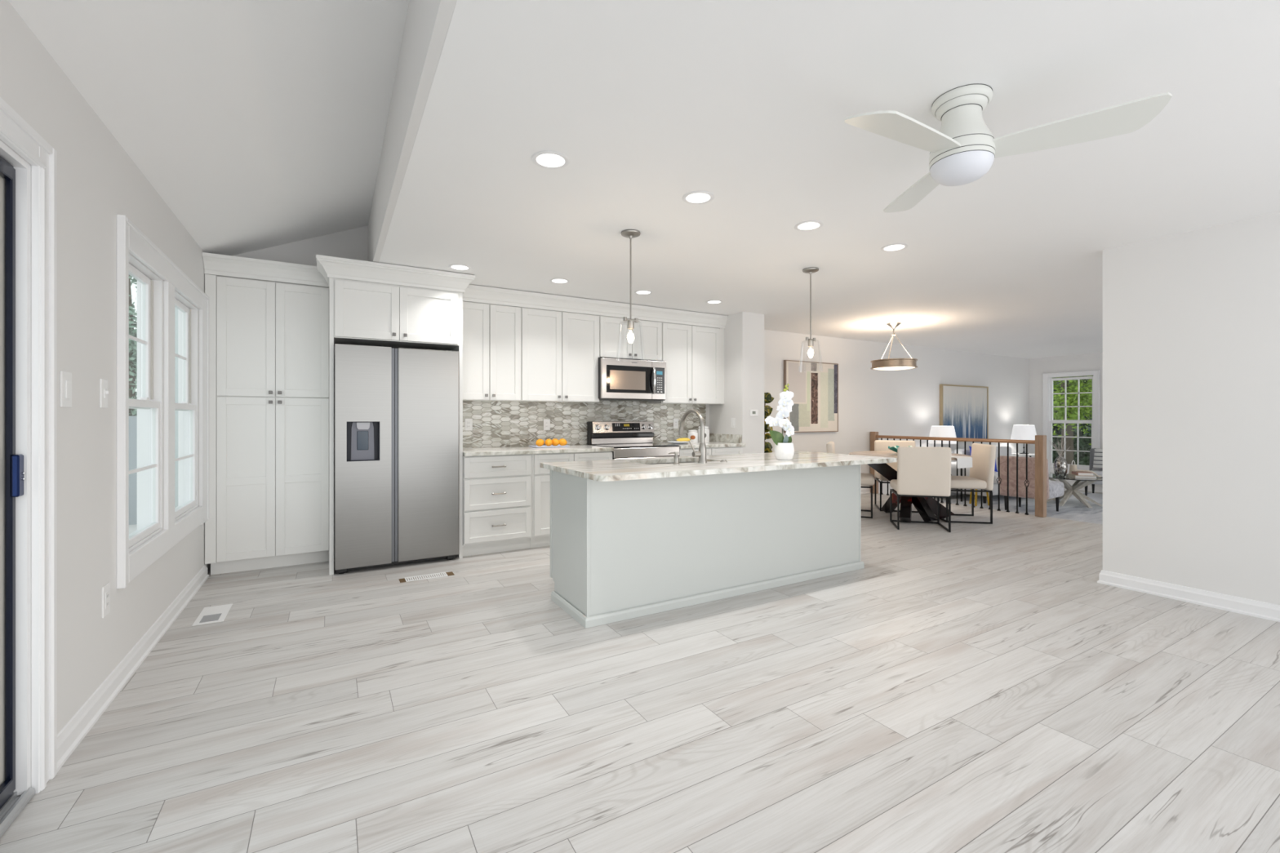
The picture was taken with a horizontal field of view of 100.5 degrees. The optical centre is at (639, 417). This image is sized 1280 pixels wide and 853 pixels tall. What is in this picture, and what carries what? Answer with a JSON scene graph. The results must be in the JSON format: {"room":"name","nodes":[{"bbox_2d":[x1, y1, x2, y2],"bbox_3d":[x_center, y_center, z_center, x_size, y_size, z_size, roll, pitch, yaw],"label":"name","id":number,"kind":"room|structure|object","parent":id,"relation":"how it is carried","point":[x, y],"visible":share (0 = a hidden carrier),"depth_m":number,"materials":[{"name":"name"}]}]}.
{"room":"kitchen","nodes":[
{"label":"kitchen","id":0,"kind":"room"},
{"bbox_2d":[0,0,210,787],"bbox_3d":[-1.877,-0.030,1.491,0.100,2.460,6.460,0,0,-30],"label":"wall","id":1,"kind":"structure","parent":0,"point":[98,181],"depth_m":2.07,"materials":[{"name":"beige paint"}]},
{"bbox_2d":[0,97,57,837],"bbox_3d":[-1.155,0.152,0.220,0.180,2.096,3.516,0,0,-30],"label":"door","id":2,"kind":"structure","parent":1,"relation":"in","point":[15,791],"depth_m":1.67,"materials":[{"name":"wood"}]},
{"bbox_2d":[59,370,71,407],"bbox_3d":[-2.054,-0.100,1.908,0.010,0.128,0.085,0,0,-30],"label":"light switch","id":3,"kind":"object","parent":1,"relation":"attached to","point":[65,378],"visible":1,"depth_m":1.90,"materials":[{"name":"white plastic"}]},
{"bbox_2d":[99,378,109,408],"bbox_3d":[-2.233,-0.100,2.227,0.018,0.120,0.075,0,0,-30],"label":"light switch","id":4,"kind":"object","parent":1,"relation":"attached to","point":[104,392],"visible":1,"depth_m":2.21,"materials":[{"name":"white plastic"}]},
{"bbox_2d":[102,582,110,618],"bbox_3d":[-2.250,0.770,2.246,0.008,0.130,0.080,0,0,-30],"label":"wall outlet","id":5,"kind":"object","parent":1,"relation":"attached to","point":[106,588],"visible":1,"depth_m":2.23,"materials":[{"name":"white plastic"}]},
{"bbox_2d":[105,591,108,608],"bbox_3d":[-2.248,0.770,2.247,0.002,0.068,0.034,0,0,-30],"label":"receptacle","id":6,"kind":"object","parent":5,"relation":"attached to","point":[106,592],"depth_m":2.24,"materials":[{"name":"grey"}]},
{"bbox_2d":[57,564,208,772],"bbox_3d":[-2.613,1.153,2.891,0.024,0.095,2.580,0,0,-30],"label":"baseboard","id":7,"kind":"structure","parent":1,"relation":"attached to","point":[74,731],"depth_m":2.34,"materials":[{"name":"wood"}]},
{"bbox_2d":[116,213,208,589],"bbox_3d":[-2.817,-0.066,3.145,0.136,1.672,1.859,0,0,-30],"label":"window","id":8,"kind":"structure","parent":1,"relation":"in","point":[138,256],"depth_m":2.97,"materials":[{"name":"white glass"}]},
{"bbox_2d":[128,524,137,533],"bbox_3d":[-11.741,1.525,5.346,13.010,0.050,27.000,0,0,-30],"label":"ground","id":9,"kind":"structure","parent":0,"point":[132,528],"depth_m":7.19,"materials":[{"name":"white"}]},
{"bbox_2d":[128,275,137,416],"bbox_3d":[-10.098,-2.065,10.603,3.384,7.166,3.269,0,0,-10],"label":"conifer tree","id":10,"kind":"object","parent":9,"relation":"on","point":[132,344],"visible":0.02,"depth_m":10.33,"materials":[{"name":"plant"}]},
{"bbox_2d":[128,416,137,524],"bbox_3d":[-8.371,0.740,6.760,4.260,1.520,0.160,0,0,-30],"label":"fence","id":11,"kind":"object","parent":9,"relation":"on","point":[132,420],"visible":0.02,"depth_m":7.45,"materials":[{"name":"grey"}]},
{"bbox_2d":[174,306,177,507],"bbox_3d":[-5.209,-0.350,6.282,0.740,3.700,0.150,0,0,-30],"label":"garden shed","id":12,"kind":"object","parent":9,"relation":"on","point":[175,308],"visible":0.02,"depth_m":6.12,"materials":[{"name":"white"}]},
{"bbox_2d":[210,225,709,555],"bbox_3d":[-1.290,-0.350,5.467,4.892,3.100,0.140,0,0,-30],"label":"wall","id":13,"kind":"structure","parent":0,"point":[353,243],"depth_m":4.56,"materials":[{"name":"beige paint"}]},
{"bbox_2d":[368,0,457,262],"bbox_3d":[-0.825,-1.470,2.012,0.040,0.520,6.310,0,0,-30],"label":"ceiling beam","id":14,"kind":"structure","parent":13,"relation":"attached to","point":[427,23],"depth_m":2.28,"materials":[{"name":"beige paint"}]},
{"bbox_2d":[462,301,520,401],"bbox_3d":[-1.472,-0.611,5.087,0.608,0.902,0.335,0,0,-30],"label":"upper cabinet","id":15,"kind":"object","parent":13,"relation":"attached to","point":[491,333],"visible":0.82,"depth_m":4.97,"materials":[{"name":"white wood"}]},
{"bbox_2d":[516,307,599,402],"bbox_3d":[-0.848,-0.611,5.447,0.831,0.902,0.335,0,0,-30],"label":"upper cabinet","id":16,"kind":"object","parent":13,"relation":"attached to","point":[560,350],"visible":1,"depth_m":5.31,"materials":[{"name":"white wood"}]},
{"bbox_2d":[462,284,728,404],"bbox_3d":[-0.318,-0.683,5.577,3.096,1.042,0.082,0,0,-30],"label":"crown molding","id":17,"kind":"structure","parent":16,"relation":"attached to","point":[473,293],"depth_m":5.49,"materials":[{"name":"wood"}]},
{"bbox_2d":[462,400,706,448],"bbox_3d":[-0.502,0.022,5.836,3.033,0.545,0.010,0,0,-30],"label":"tile backsplash","id":18,"kind":"structure","parent":13,"relation":"attached to","point":[495,424],"depth_m":5.62,"materials":[{"name":"tile"}]},
{"bbox_2d":[464,418,472,431],"bbox_3d":[-1.659,0.070,5.157,0.072,0.118,0.008,0,0,-30],"label":"wall outlet","id":19,"kind":"object","parent":18,"relation":"attached to","point":[468,422],"visible":1,"depth_m":5.15,"materials":[{"name":"white plastic"}]},
{"bbox_2d":[543,418,550,430],"bbox_3d":[-0.972,0.075,5.553,0.072,0.118,0.008,0,0,-30],"label":"wall outlet","id":20,"kind":"object","parent":18,"relation":"attached to","point":[546,421],"visible":1,"depth_m":5.55,"materials":[{"name":"white plastic"}]},
{"bbox_2d":[599,315,662,360],"bbox_3d":[-0.154,-0.844,5.848,0.768,0.436,0.335,0,0,-30],"label":"upper cabinet","id":21,"kind":"object","parent":13,"relation":"attached to","point":[646,344],"visible":0.84,"depth_m":5.71,"materials":[{"name":"white wood"}]},
{"bbox_2d":[598,356,666,401],"bbox_3d":[-0.132,-0.404,5.780,0.780,0.436,0.453,0,0,-30],"label":"microwave oven","id":22,"kind":"object","parent":21,"relation":"attached to","point":[619,379],"visible":0.99,"depth_m":5.62,"materials":[{"name":"silver"}]},
{"bbox_2d":[648,322,719,404],"bbox_3d":[0.532,-0.611,6.244,0.814,0.902,0.335,0,0,-30],"label":"upper cabinet","id":23,"kind":"object","parent":13,"relation":"attached to","point":[691,353],"visible":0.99,"depth_m":6.13,"materials":[{"name":"white wood"}]},
{"bbox_2d":[0,493,1279,852],"bbox_3d":[1.672,1.260,3.575,8.470,0.120,6.520,0,0,-30],"label":"floor","id":24,"kind":"structure","parent":0,"point":[971,687],"depth_m":2.12,"materials":[{"name":"grey wood"}]},
{"bbox_2d":[191,603,232,626],"bbox_3d":[-2.596,1.197,3.241,0.145,0.005,0.340,0,0,-30],"label":"floor vent","id":25,"kind":"object","parent":24,"relation":"in","point":[215,614],"visible":1,"depth_m":3.22,"materials":[{"name":"white plastic"}]},
{"bbox_2d":[202,252,328,574],"bbox_3d":[-2.942,-0.006,4.246,0.806,2.412,0.320,0,0,-30],"label":"pantry cabinet","id":26,"kind":"object","parent":24,"relation":"on","point":[268,341],"visible":0.98,"depth_m":4.16,"materials":[{"name":"white wood"}]},
{"bbox_2d":[315,254,475,575],"bbox_3d":[-2.070,-0.002,4.526,1.152,2.404,0.706,0,0,-30],"label":"tall cabinet","id":27,"kind":"object","parent":24,"relation":"on","point":[371,304],"visible":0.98,"depth_m":4.25,"materials":[{"name":"white wood"}]},
{"bbox_2d":[334,343,458,573],"bbox_3d":[-2.066,0.322,4.517,0.906,1.757,0.610,0,0,-30],"label":"refrigerator","id":28,"kind":"object","parent":24,"relation":"on","point":[397,410],"visible":1,"depth_m":4.25,"materials":[{"name":"grey"}]},
{"bbox_2d":[398,571,454,582],"bbox_3d":[-1.600,1.197,4.001,0.380,0.005,0.110,0,0,-30],"label":"floor vent","id":29,"kind":"object","parent":24,"relation":"in","point":[441,574],"visible":1,"depth_m":4.00,"materials":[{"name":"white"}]},
{"bbox_2d":[404,572,448,582],"bbox_3d":[-1.604,1.197,3.999,0.290,0.004,0.110,0,0,-30],"label":"grille","id":30,"kind":"object","parent":29,"relation":"attached to","point":[442,574],"depth_m":4.00,"materials":[{"name":"white plastic"}]},
{"bbox_2d":[462,453,532,556],"bbox_3d":[-1.383,0.766,4.933,0.607,0.868,0.668,0,0,-30],"label":"base cabinet","id":31,"kind":"object","parent":24,"relation":"on","point":[497,490],"visible":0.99,"depth_m":4.68,"materials":[{"name":"white wood"}]},
{"bbox_2d":[530,451,612,547],"bbox_3d":[-0.767,0.766,5.289,0.812,0.868,0.668,0,0,-30],"label":"base cabinet","id":32,"kind":"object","parent":24,"relation":"on","point":[540,476],"visible":0.23,"depth_m":4.89,"materials":[{"name":"white wood"}]},
{"bbox_2d":[462,444,613,456],"bbox_3d":[-1.035,0.312,5.143,1.418,0.034,0.674,0,0,-30],"label":"countertop","id":33,"kind":"structure","parent":32,"relation":"on","point":[477,451],"depth_m":4.93,"materials":[{"name":"stone"}]},
{"bbox_2d":[528,444,569,448],"bbox_3d":[-0.909,0.288,5.335,0.354,0.014,0.218,0,0,-30],"label":"serving plate","id":34,"kind":"object","parent":33,"relation":"on","point":[535,446],"visible":0.82,"depth_m":5.27,"materials":[{"name":"white ceramic"}]},
{"bbox_2d":[558,438,567,445],"bbox_3d":[-0.779,0.249,5.359,0.078,0.074,0.079,0,0,24],"label":"orange","id":35,"kind":"object","parent":34,"relation":"on","point":[562,442],"visible":1,"depth_m":5.33,"materials":[{"name":"orange food"}]},
{"bbox_2d":[586,421,679,459],"bbox_3d":[-0.064,0.607,5.663,0.776,1.126,0.698,0,0,-30],"label":"range oven","id":36,"kind":"object","parent":24,"relation":"on","point":[628,439],"visible":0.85,"depth_m":5.73,"materials":[{"name":"silver"}]},
{"bbox_2d":[591,442,679,448],"bbox_3d":[-0.063,0.297,5.662,0.776,0.015,0.560,0,0,-30],"label":"cooktop","id":37,"kind":"object","parent":36,"relation":"in","point":[615,445],"depth_m":5.55,"materials":[{"name":"black glass"}]},
{"bbox_2d":[678,446,742,456],"bbox_3d":[0.647,0.766,6.105,0.893,0.868,0.668,0,0,-30],"label":"base cabinet","id":38,"kind":"object","parent":24,"relation":"on","point":[734,450],"visible":0.16,"depth_m":5.88,"materials":[{"name":"white wood"}]},
{"bbox_2d":[653,433,745,448],"bbox_3d":[0.644,0.263,6.113,0.892,0.132,0.674,0,0,-30],"label":"countertop","id":39,"kind":"structure","parent":38,"relation":"on","point":[716,440],"depth_m":6.12,"materials":[{"name":"stone"}]},
{"bbox_2d":[687,430,697,443],"bbox_3d":[0.620,0.220,6.246,0.120,0.150,0.121,0,0,-30],"label":"canister","id":40,"kind":"object","parent":39,"relation":"on","point":[692,434],"visible":0.97,"depth_m":6.20,"materials":[{"name":"white ceramic"}]},
{"bbox_2d":[697,426,709,442],"bbox_3d":[0.760,0.198,6.373,0.144,0.195,0.145,0,0,-30],"label":"canister","id":41,"kind":"object","parent":39,"relation":"on","point":[706,428],"visible":0.55,"depth_m":6.32,"materials":[{"name":"white ceramic"}]},
{"bbox_2d":[550,462,892,628],"bbox_3d":[0.643,0.768,3.798,2.419,0.864,0.865,0,0,-30],"label":"kitchen island","id":42,"kind":"object","parent":24,"relation":"on","point":[624,549],"visible":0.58,"depth_m":3.46,"materials":[{"name":"grey paint"}]},
{"bbox_2d":[540,451,897,481],"bbox_3d":[0.631,0.320,3.791,2.475,0.030,0.935,0,0,-30],"label":"island countertop","id":43,"kind":"structure","parent":42,"relation":"on","point":[606,470],"depth_m":3.42,"materials":[{"name":"stone"}]},
{"bbox_2d":[668,452,679,464],"bbox_3d":[0.223,0.265,3.466,0.072,0.081,0.044,0,0,15],"label":"soap dispenser","id":44,"kind":"object","parent":43,"relation":"on","point":[676,456],"visible":1,"depth_m":3.45,"materials":[{"name":"grey metal"}]},
{"bbox_2d":[678,408,706,463],"bbox_3d":[0.325,0.121,3.659,0.139,0.367,0.302,0,0,-30],"label":"faucet","id":45,"kind":"object","parent":43,"relation":"on","point":[701,454],"visible":1,"depth_m":3.56,"materials":[{"name":"grey metal"}]},
{"bbox_2d":[764,383,794,460],"bbox_3d":[1.018,0.030,3.840,0.182,0.550,0.163,0,0,-45],"label":"potted orchid","id":46,"kind":"object","parent":43,"relation":"on","point":[784,449],"visible":1,"depth_m":3.82,"materials":[{"name":"plant"}]},
{"bbox_2d":[764,392,773,453],"bbox_3d":[1.567,0.422,6.886,0.350,1.556,0.350,0,0,8],"label":"potted plant","id":47,"kind":"object","parent":24,"relation":"on","point":[768,398],"visible":0.2,"depth_m":6.83,"materials":[{"name":"green plant"}]},
{"bbox_2d":[826,441,874,518],"bbox_3d":[2.632,0.755,6.655,0.544,0.889,0.510,0,0,23],"label":"dining chair","id":48,"kind":"object","parent":24,"relation":"on","point":[867,479],"visible":0.35,"depth_m":6.37,"materials":[{"name":"beige fabric"}]},
{"bbox_2d":[874,440,918,512],"bbox_3d":[3.391,0.755,6.998,0.510,0.889,0.544,0,0,16],"label":"dining chair","id":49,"kind":"object","parent":24,"relation":"on","point":[879,445],"visible":0.41,"depth_m":7.18,"materials":[{"name":"beige fabric"}]},
{"bbox_2d":[848,450,972,522],"bbox_3d":[3.214,0.820,6.394,1.320,0.759,1.320,0,0,-30],"label":"dining table","id":50,"kind":"object","parent":24,"relation":"on","point":[926,507],"visible":0.41,"depth_m":6.25,"materials":[{"name":"brown wood"}]},
{"bbox_2d":[951,455,972,468],"bbox_3d":[3.435,0.493,5.992,0.289,0.117,0.444,0,0,-30],"label":"table runner","id":51,"kind":"object","parent":50,"relation":"on","point":[962,462],"visible":0.76,"depth_m":5.80,"materials":[{"name":"white fabric"}]},
{"bbox_2d":[889,446,951,532],"bbox_3d":[3.062,0.755,5.844,0.510,0.889,0.544,0,0,16],"label":"dining chair","id":52,"kind":"object","parent":24,"relation":"on","point":[922,471],"visible":1,"depth_m":5.61,"materials":[{"name":"beige fabric"}]},
{"bbox_2d":[870,431,1046,517],"bbox_3d":[4.277,0.707,7.432,0.090,0.984,2.375,0,0,-30],"label":"stair railing","id":53,"kind":"object","parent":24,"relation":"on","point":[1040,442],"visible":0.47,"depth_m":6.66,"materials":[{"name":"brown wood"}]},
{"bbox_2d":[932,443,995,524],"bbox_3d":[3.793,0.755,6.284,0.544,0.889,0.510,0,0,11],"label":"dining chair","id":54,"kind":"object","parent":24,"relation":"on","point":[981,476],"visible":0.76,"depth_m":6.07,"materials":[{"name":"beige fabric"}]},
{"bbox_2d":[8,0,1279,359],"bbox_3d":[3.882,-1.478,4.926,13.550,0.595,6.650,0,0,-30],"label":"ceiling","id":55,"kind":"structure","parent":0,"point":[649,104],"depth_m":2.46,"materials":[{"name":"white paint"}]},
{"bbox_2d":[448,264,471,271],"bbox_3d":[-1.450,-1.207,4.286,0.176,0.006,0.176,0,0,-30],"label":"recessed light","id":56,"kind":"object","parent":55,"relation":"in","point":[456,267],"visible":1,"depth_m":4.28,"materials":[{"name":"white"}]},
{"bbox_2d":[531,151,569,168],"bbox_3d":[-0.420,-1.207,2.501,0.176,0.006,0.176,0,0,-30],"label":"recessed light","id":57,"kind":"object","parent":55,"relation":"in","point":[544,159],"visible":1,"depth_m":2.49,"materials":[{"name":"white"}]},
{"bbox_2d":[549,278,569,284],"bbox_3d":[-0.711,-1.207,4.713,0.176,0.006,0.176,0,0,-30],"label":"recessed light","id":58,"kind":"object","parent":55,"relation":"in","point":[560,281],"visible":1,"depth_m":4.71,"materials":[{"name":"white"}]},
{"bbox_2d":[621,229,640,341],"bbox_3d":[-0.061,-0.792,3.483,0.192,0.834,0.192,0,0,-30],"label":"pendant light","id":59,"kind":"object","parent":55,"relation":"hanging from","point":[630,233],"visible":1,"depth_m":3.48,"materials":[{"name":"grey metal"}]},
{"bbox_2d":[622,316,638,328],"bbox_3d":[-0.061,-0.617,3.483,0.108,0.073,0.043,0,0,-30],"label":"socket","id":60,"kind":"object","parent":59,"relation":"attached to","point":[631,322],"depth_m":3.47,"materials":[{"name":"grey metal"}]},
{"bbox_2d":[634,289,652,294],"bbox_3d":[0.033,-1.207,5.143,0.176,0.006,0.176,0,0,-30],"label":"recessed light","id":61,"kind":"object","parent":55,"relation":"in","point":[642,291],"visible":1,"depth_m":5.14,"materials":[{"name":"white"}]},
{"bbox_2d":[682,191,714,204],"bbox_3d":[0.320,-1.207,2.928,0.176,0.006,0.176,0,0,-30],"label":"recessed light","id":62,"kind":"object","parent":55,"relation":"in","point":[695,197],"visible":1,"depth_m":2.92,"materials":[{"name":"white"}]},
{"bbox_2d":[794,220,823,231],"bbox_3d":[1.064,-1.207,3.358,0.176,0.006,0.176,0,0,-30],"label":"recessed light","id":63,"kind":"object","parent":55,"relation":"in","point":[809,225],"visible":1,"depth_m":3.35,"materials":[{"name":"white"}]},
{"bbox_2d":[802,266,818,354],"bbox_3d":[1.394,-0.792,4.350,0.192,0.834,0.192,0,0,-30],"label":"pendant light","id":64,"kind":"object","parent":55,"relation":"hanging from","point":[808,270],"visible":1,"depth_m":4.34,"materials":[{"name":"grey metal"}]},
{"bbox_2d":[805,337,815,346],"bbox_3d":[1.394,-0.617,4.350,0.108,0.073,0.043,0,0,-30],"label":"socket","id":65,"kind":"object","parent":64,"relation":"attached to","point":[811,340],"depth_m":4.33,"materials":[{"name":"grey metal"}]},
{"bbox_2d":[871,321,917,370],"bbox_3d":[3.253,-0.909,6.826,0.544,0.600,0.544,0,0,-30],"label":"drum pendant light","id":66,"kind":"object","parent":55,"relation":"hanging from","point":[889,364],"visible":1,"depth_m":6.68,"materials":[{"name":"metal"}]},
{"bbox_2d":[873,366,914,370],"bbox_3d":[3.253,-0.621,6.826,0.488,0.023,0.488,0,0,-30],"label":"diffuser","id":67,"kind":"object","parent":66,"relation":"attached to","point":[882,368],"depth_m":6.72,"materials":[{"name":"beige"}]},
{"bbox_2d":[880,243,907,251],"bbox_3d":[1.808,-1.207,3.787,0.176,0.006,0.176,0,0,-30],"label":"recessed light","id":68,"kind":"object","parent":55,"relation":"in","point":[897,246],"visible":1,"depth_m":3.78,"materials":[{"name":"white"}]},
{"bbox_2d":[844,84,1172,213],"bbox_3d":[1.145,-1.054,1.955,0.923,0.311,1.014,0,0,-30],"label":"ceiling fan","id":69,"kind":"object","parent":55,"relation":"hanging from","point":[964,149],"visible":1,"depth_m":1.93,"materials":[{"name":"white"}]},
{"bbox_2d":[709,311,764,453],"bbox_3d":[1.079,-0.005,6.587,0.333,2.410,0.950,0,0,-30],"label":"wall column","id":70,"kind":"structure","parent":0,"point":[744,331],"depth_m":6.19,"materials":[{"name":"beige paint"}]},
{"bbox_2d":[750,409,758,416],"bbox_3d":[1.322,-0.052,6.168,0.113,0.075,0.020,0,0,-30],"label":"thermostat","id":71,"kind":"object","parent":70,"relation":"attached to","point":[753,412],"visible":1,"depth_m":6.16,"materials":[{"name":"white plastic"}]},
{"bbox_2d":[764,329,1029,494],"bbox_3d":[4.574,0.095,9.072,8.205,2.610,0.140,0,0,-30],"label":"wall","id":72,"kind":"structure","parent":0,"point":[899,402],"depth_m":8.74,"materials":[{"name":"beige paint"}]},
{"bbox_2d":[783,360,838,432],"bbox_3d":[2.507,-0.297,7.772,1.085,1.025,0.044,0,0,-30],"label":"wall art","id":73,"kind":"object","parent":72,"relation":"attached to","point":[814,385],"visible":0.89,"depth_m":7.77,"materials":[{"name":"brown"}]},
{"bbox_2d":[861,488,870,493],"bbox_3d":[2.363,1.153,7.702,3.005,0.095,0.024,0,0,-30],"label":"baseboard","id":74,"kind":"structure","parent":72,"relation":"attached to","point":[864,491],"depth_m":8.38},
{"bbox_2d":[939,384,988,441],"bbox_3d":[5.953,-0.072,9.759,1.510,1.025,0.049,0,0,-30],"label":"wall art","id":75,"kind":"object","parent":72,"relation":"attached to","point":[965,408],"visible":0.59,"depth_m":9.74,"materials":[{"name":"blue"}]},
{"bbox_2d":[950,484,1102,495],"bbox_3d":[7.226,1.353,7.405,4.980,0.095,5.400,0,0,-30],"label":"baseboard","id":76,"kind":"structure","parent":72,"relation":"attached to","point":[1097,489],"depth_m":10.01,"materials":[{"name":"wood"}]},
{"bbox_2d":[933,488,1102,501],"bbox_3d":[7.246,1.460,7.370,5.180,0.120,5.520,0,0,-30],"label":"floor","id":77,"kind":"structure","parent":0,"point":[966,495],"depth_m":9.50,"materials":[{"name":"wood"}]},
{"bbox_2d":[939,489,1102,524],"bbox_3d":[6.895,1.394,7.907,4.350,0.012,3.600,0,0,-30],"label":"area rug","id":78,"kind":"object","parent":77,"relation":"on","point":[1073,509],"visible":0.08,"depth_m":8.22,"materials":[{"name":"carpet"}]},
{"bbox_2d":[947,460,962,502],"bbox_3d":[5.029,1.050,8.850,0.420,0.700,0.420,0,0,-30],"label":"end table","id":79,"kind":"object","parent":78,"relation":"on","point":[951,460],"visible":0.09,"depth_m":8.77,"materials":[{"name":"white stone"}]},
{"bbox_2d":[928,426,956,444],"bbox_3d":[5.029,0.422,8.850,0.430,0.554,0.430,0,0,-30],"label":"table lamp","id":80,"kind":"object","parent":79,"relation":"on","point":[935,431],"visible":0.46,"depth_m":8.70,"materials":[{"name":"white fabric"}]},
{"bbox_2d":[968,488,989,506],"bbox_3d":[5.354,1.177,8.426,0.340,0.424,0.340,0,0,-30],"label":"accent table","id":81,"kind":"object","parent":78,"relation":"on","point":[975,493],"visible":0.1,"depth_m":8.38,"materials":[{"name":"gold metal"}]},
{"bbox_2d":[951,446,1049,503],"bbox_3d":[6.244,0.970,9.384,2.080,0.860,0.890,0,0,-30],"label":"sofa","id":82,"kind":"object","parent":78,"relation":"on","point":[1003,450],"visible":0.22,"depth_m":8.95,"materials":[{"name":"white fabric"}]},
{"bbox_2d":[954,448,970,462],"bbox_3d":[5.795,0.740,9.327,0.825,0.400,0.160,0,0,-30],"label":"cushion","id":83,"kind":"object","parent":82,"relation":"on","point":[967,450],"depth_m":9.14,"materials":[{"name":"fabric"}]},
{"bbox_2d":[993,471,998,484],"bbox_3d":[5.945,0.997,9.068,0.825,0.164,0.640,0,0,-30],"label":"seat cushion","id":84,"kind":"object","parent":82,"relation":"on","point":[996,474],"depth_m":8.62,"materials":[{"name":"fabric"}]},
{"bbox_2d":[995,446,1011,468],"bbox_3d":[6.518,0.740,9.745,0.825,0.400,0.160,0,0,-30],"label":"cushion","id":85,"kind":"object","parent":82,"relation":"on","point":[1003,450],"depth_m":9.72,"materials":[{"name":"fabric"}]},
{"bbox_2d":[1011,453,1035,457],"bbox_3d":[7.387,1.050,10.246,0.420,0.700,0.420,0,0,-30],"label":"end table","id":86,"kind":"object","parent":78,"relation":"on","point":[1028,454],"visible":0.2,"depth_m":10.12,"materials":[{"name":"white stone"}]},
{"bbox_2d":[1010,424,1036,453],"bbox_3d":[7.387,0.422,10.246,0.430,0.554,0.430,0,0,-30],"label":"table lamp","id":87,"kind":"object","parent":86,"relation":"on","point":[1020,432],"visible":0.91,"depth_m":10.10,"materials":[{"name":"fabric"}]},
{"bbox_2d":[997,455,1063,511],"bbox_3d":[5.799,0.979,7.907,0.728,0.818,0.620,0,0,-35],"label":"slipper chair","id":88,"kind":"object","parent":78,"relation":"on","point":[1055,489],"visible":0.72,"depth_m":7.74,"materials":[{"name":"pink fabric"}]},
{"bbox_2d":[1046,473,1102,507],"bbox_3d":[6.929,1.169,8.539,0.940,0.437,0.940,0,0,-30],"label":"coffee table","id":89,"kind":"object","parent":78,"relation":"on","point":[1071,490],"visible":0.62,"depth_m":8.42,"materials":[{"name":"grey wood"}]},
{"bbox_2d":[1049,435,1071,476],"bbox_3d":[6.706,0.621,8.581,0.314,0.657,0.335,0,0,16],"label":"vase","id":90,"kind":"object","parent":89,"relation":"on","point":[1060,465],"visible":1,"depth_m":8.48,"materials":[{"name":"silver glass"}]},
{"bbox_2d":[1068,460,1077,473],"bbox_3d":[7.127,0.828,8.756,0.116,0.244,0.116,0,0,-30],"label":"candle lantern","id":91,"kind":"object","parent":89,"relation":"on","point":[1073,467],"visible":0.77,"depth_m":8.74,"materials":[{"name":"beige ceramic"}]},
{"bbox_2d":[1067,473,1096,478],"bbox_3d":[7.036,0.932,8.473,0.270,0.035,0.350,0,0,24],"label":"book","id":92,"kind":"object","parent":89,"relation":"on","point":[1068,474],"visible":0.84,"depth_m":8.34,"materials":[{"name":"beige paper"}]},
{"bbox_2d":[1071,471,1093,475],"bbox_3d":[7.045,0.891,8.478,0.200,0.045,0.260,0,0,22],"label":"book","id":93,"kind":"object","parent":92,"relation":"on","point":[1081,473],"visible":0.93,"depth_m":8.38,"materials":[{"name":"beige paper"}]},
{"bbox_2d":[1074,470,1102,477],"bbox_3d":[7.112,0.891,8.451,0.353,0.113,0.055,0,0,24],"label":"bead garland","id":94,"kind":"object","parent":93,"relation":"on","point":[1088,471],"visible":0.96,"depth_m":8.43,"materials":[{"name":"beige wood"}]},
{"bbox_2d":[1081,448,1102,495],"bbox_3d":[8.305,0.980,9.421,0.767,0.816,0.660,0,0,-39],"label":"accent chair","id":95,"kind":"object","parent":78,"relation":"on","point":[1100,472],"visible":0.22,"depth_m":9.73,"materials":[{"name":"grey fabric"}]},
{"bbox_2d":[1092,448,1102,469],"bbox_3d":[8.286,0.740,9.448,0.400,0.392,0.152,0,0,20],"label":"throw pillow","id":96,"kind":"object","parent":95,"relation":"on","point":[1098,455],"visible":0.36,"depth_m":9.46,"materials":[{"name":"fabric"}]},
{"bbox_2d":[1029,352,1102,487],"bbox_3d":[9.468,0.095,8.642,0.140,2.610,5.500,0,0,-30],"label":"wall","id":97,"kind":"structure","parent":0,"point":[1090,362],"depth_m":10.63,"materials":[{"name":"beige paint"}]},
{"bbox_2d":[1042,369,1099,473],"bbox_3d":[8.426,0.107,10.396,0.150,1.987,0.912,0,0,-30],"label":"window","id":98,"kind":"structure","parent":97,"relation":"in","point":[1047,382],"depth_m":10.40,"materials":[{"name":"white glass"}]},
{"bbox_2d":[1102,212,1279,604],"bbox_3d":[4.069,-0.005,2.733,0.120,2.410,2.665,0,0,-30],"label":"wall","id":99,"kind":"structure","parent":0,"point":[1191,320],"depth_m":3.44,"materials":[{"name":"beige paint"}]},
{"bbox_2d":[1097,569,1279,622],"bbox_3d":[4.052,1.153,2.737,0.144,0.095,2.689,0,0,-30],"label":"baseboard","id":100,"kind":"structure","parent":99,"relation":"attached to","point":[1259,609],"depth_m":3.44,"materials":[{"name":"wood"}]},
{"bbox_3d":[17.700,2.050,15.993,21.350,0.100,26.000,0,0,-30],"label":"floor","id":101,"kind":"structure","parent":0,"visible":0},
{"bbox_2d":[1052,376,1090,465],"bbox_3d":[18.077,-1.688,21.713,6.411,9.366,8.590,0,0,32],"label":"broadleaf tree","id":102,"kind":"object","parent":101,"relation":"on","point":[1079,376],"visible":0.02,"depth_m":20.68,"materials":[{"name":"green plant"}]},
{"bbox_2d":[1052,375,1092,464],"bbox_3d":[10.146,-0.653,12.507,3.181,5.324,3.310,0,0,5],"label":"broadleaf tree","id":103,"kind":"object","parent":101,"relation":"on","point":[1060,402],"visible":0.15,"depth_m":12.05,"materials":[{"name":"green plant"}]},
{"bbox_2d":[1052,375,1093,465],"bbox_3d":[12.641,-0.806,15.598,4.206,6.361,4.804,0,0,-13],"label":"broadleaf tree","id":104,"kind":"object","parent":101,"relation":"on","point":[1083,442],"visible":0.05,"depth_m":15.03,"materials":[{"name":"green plant"}]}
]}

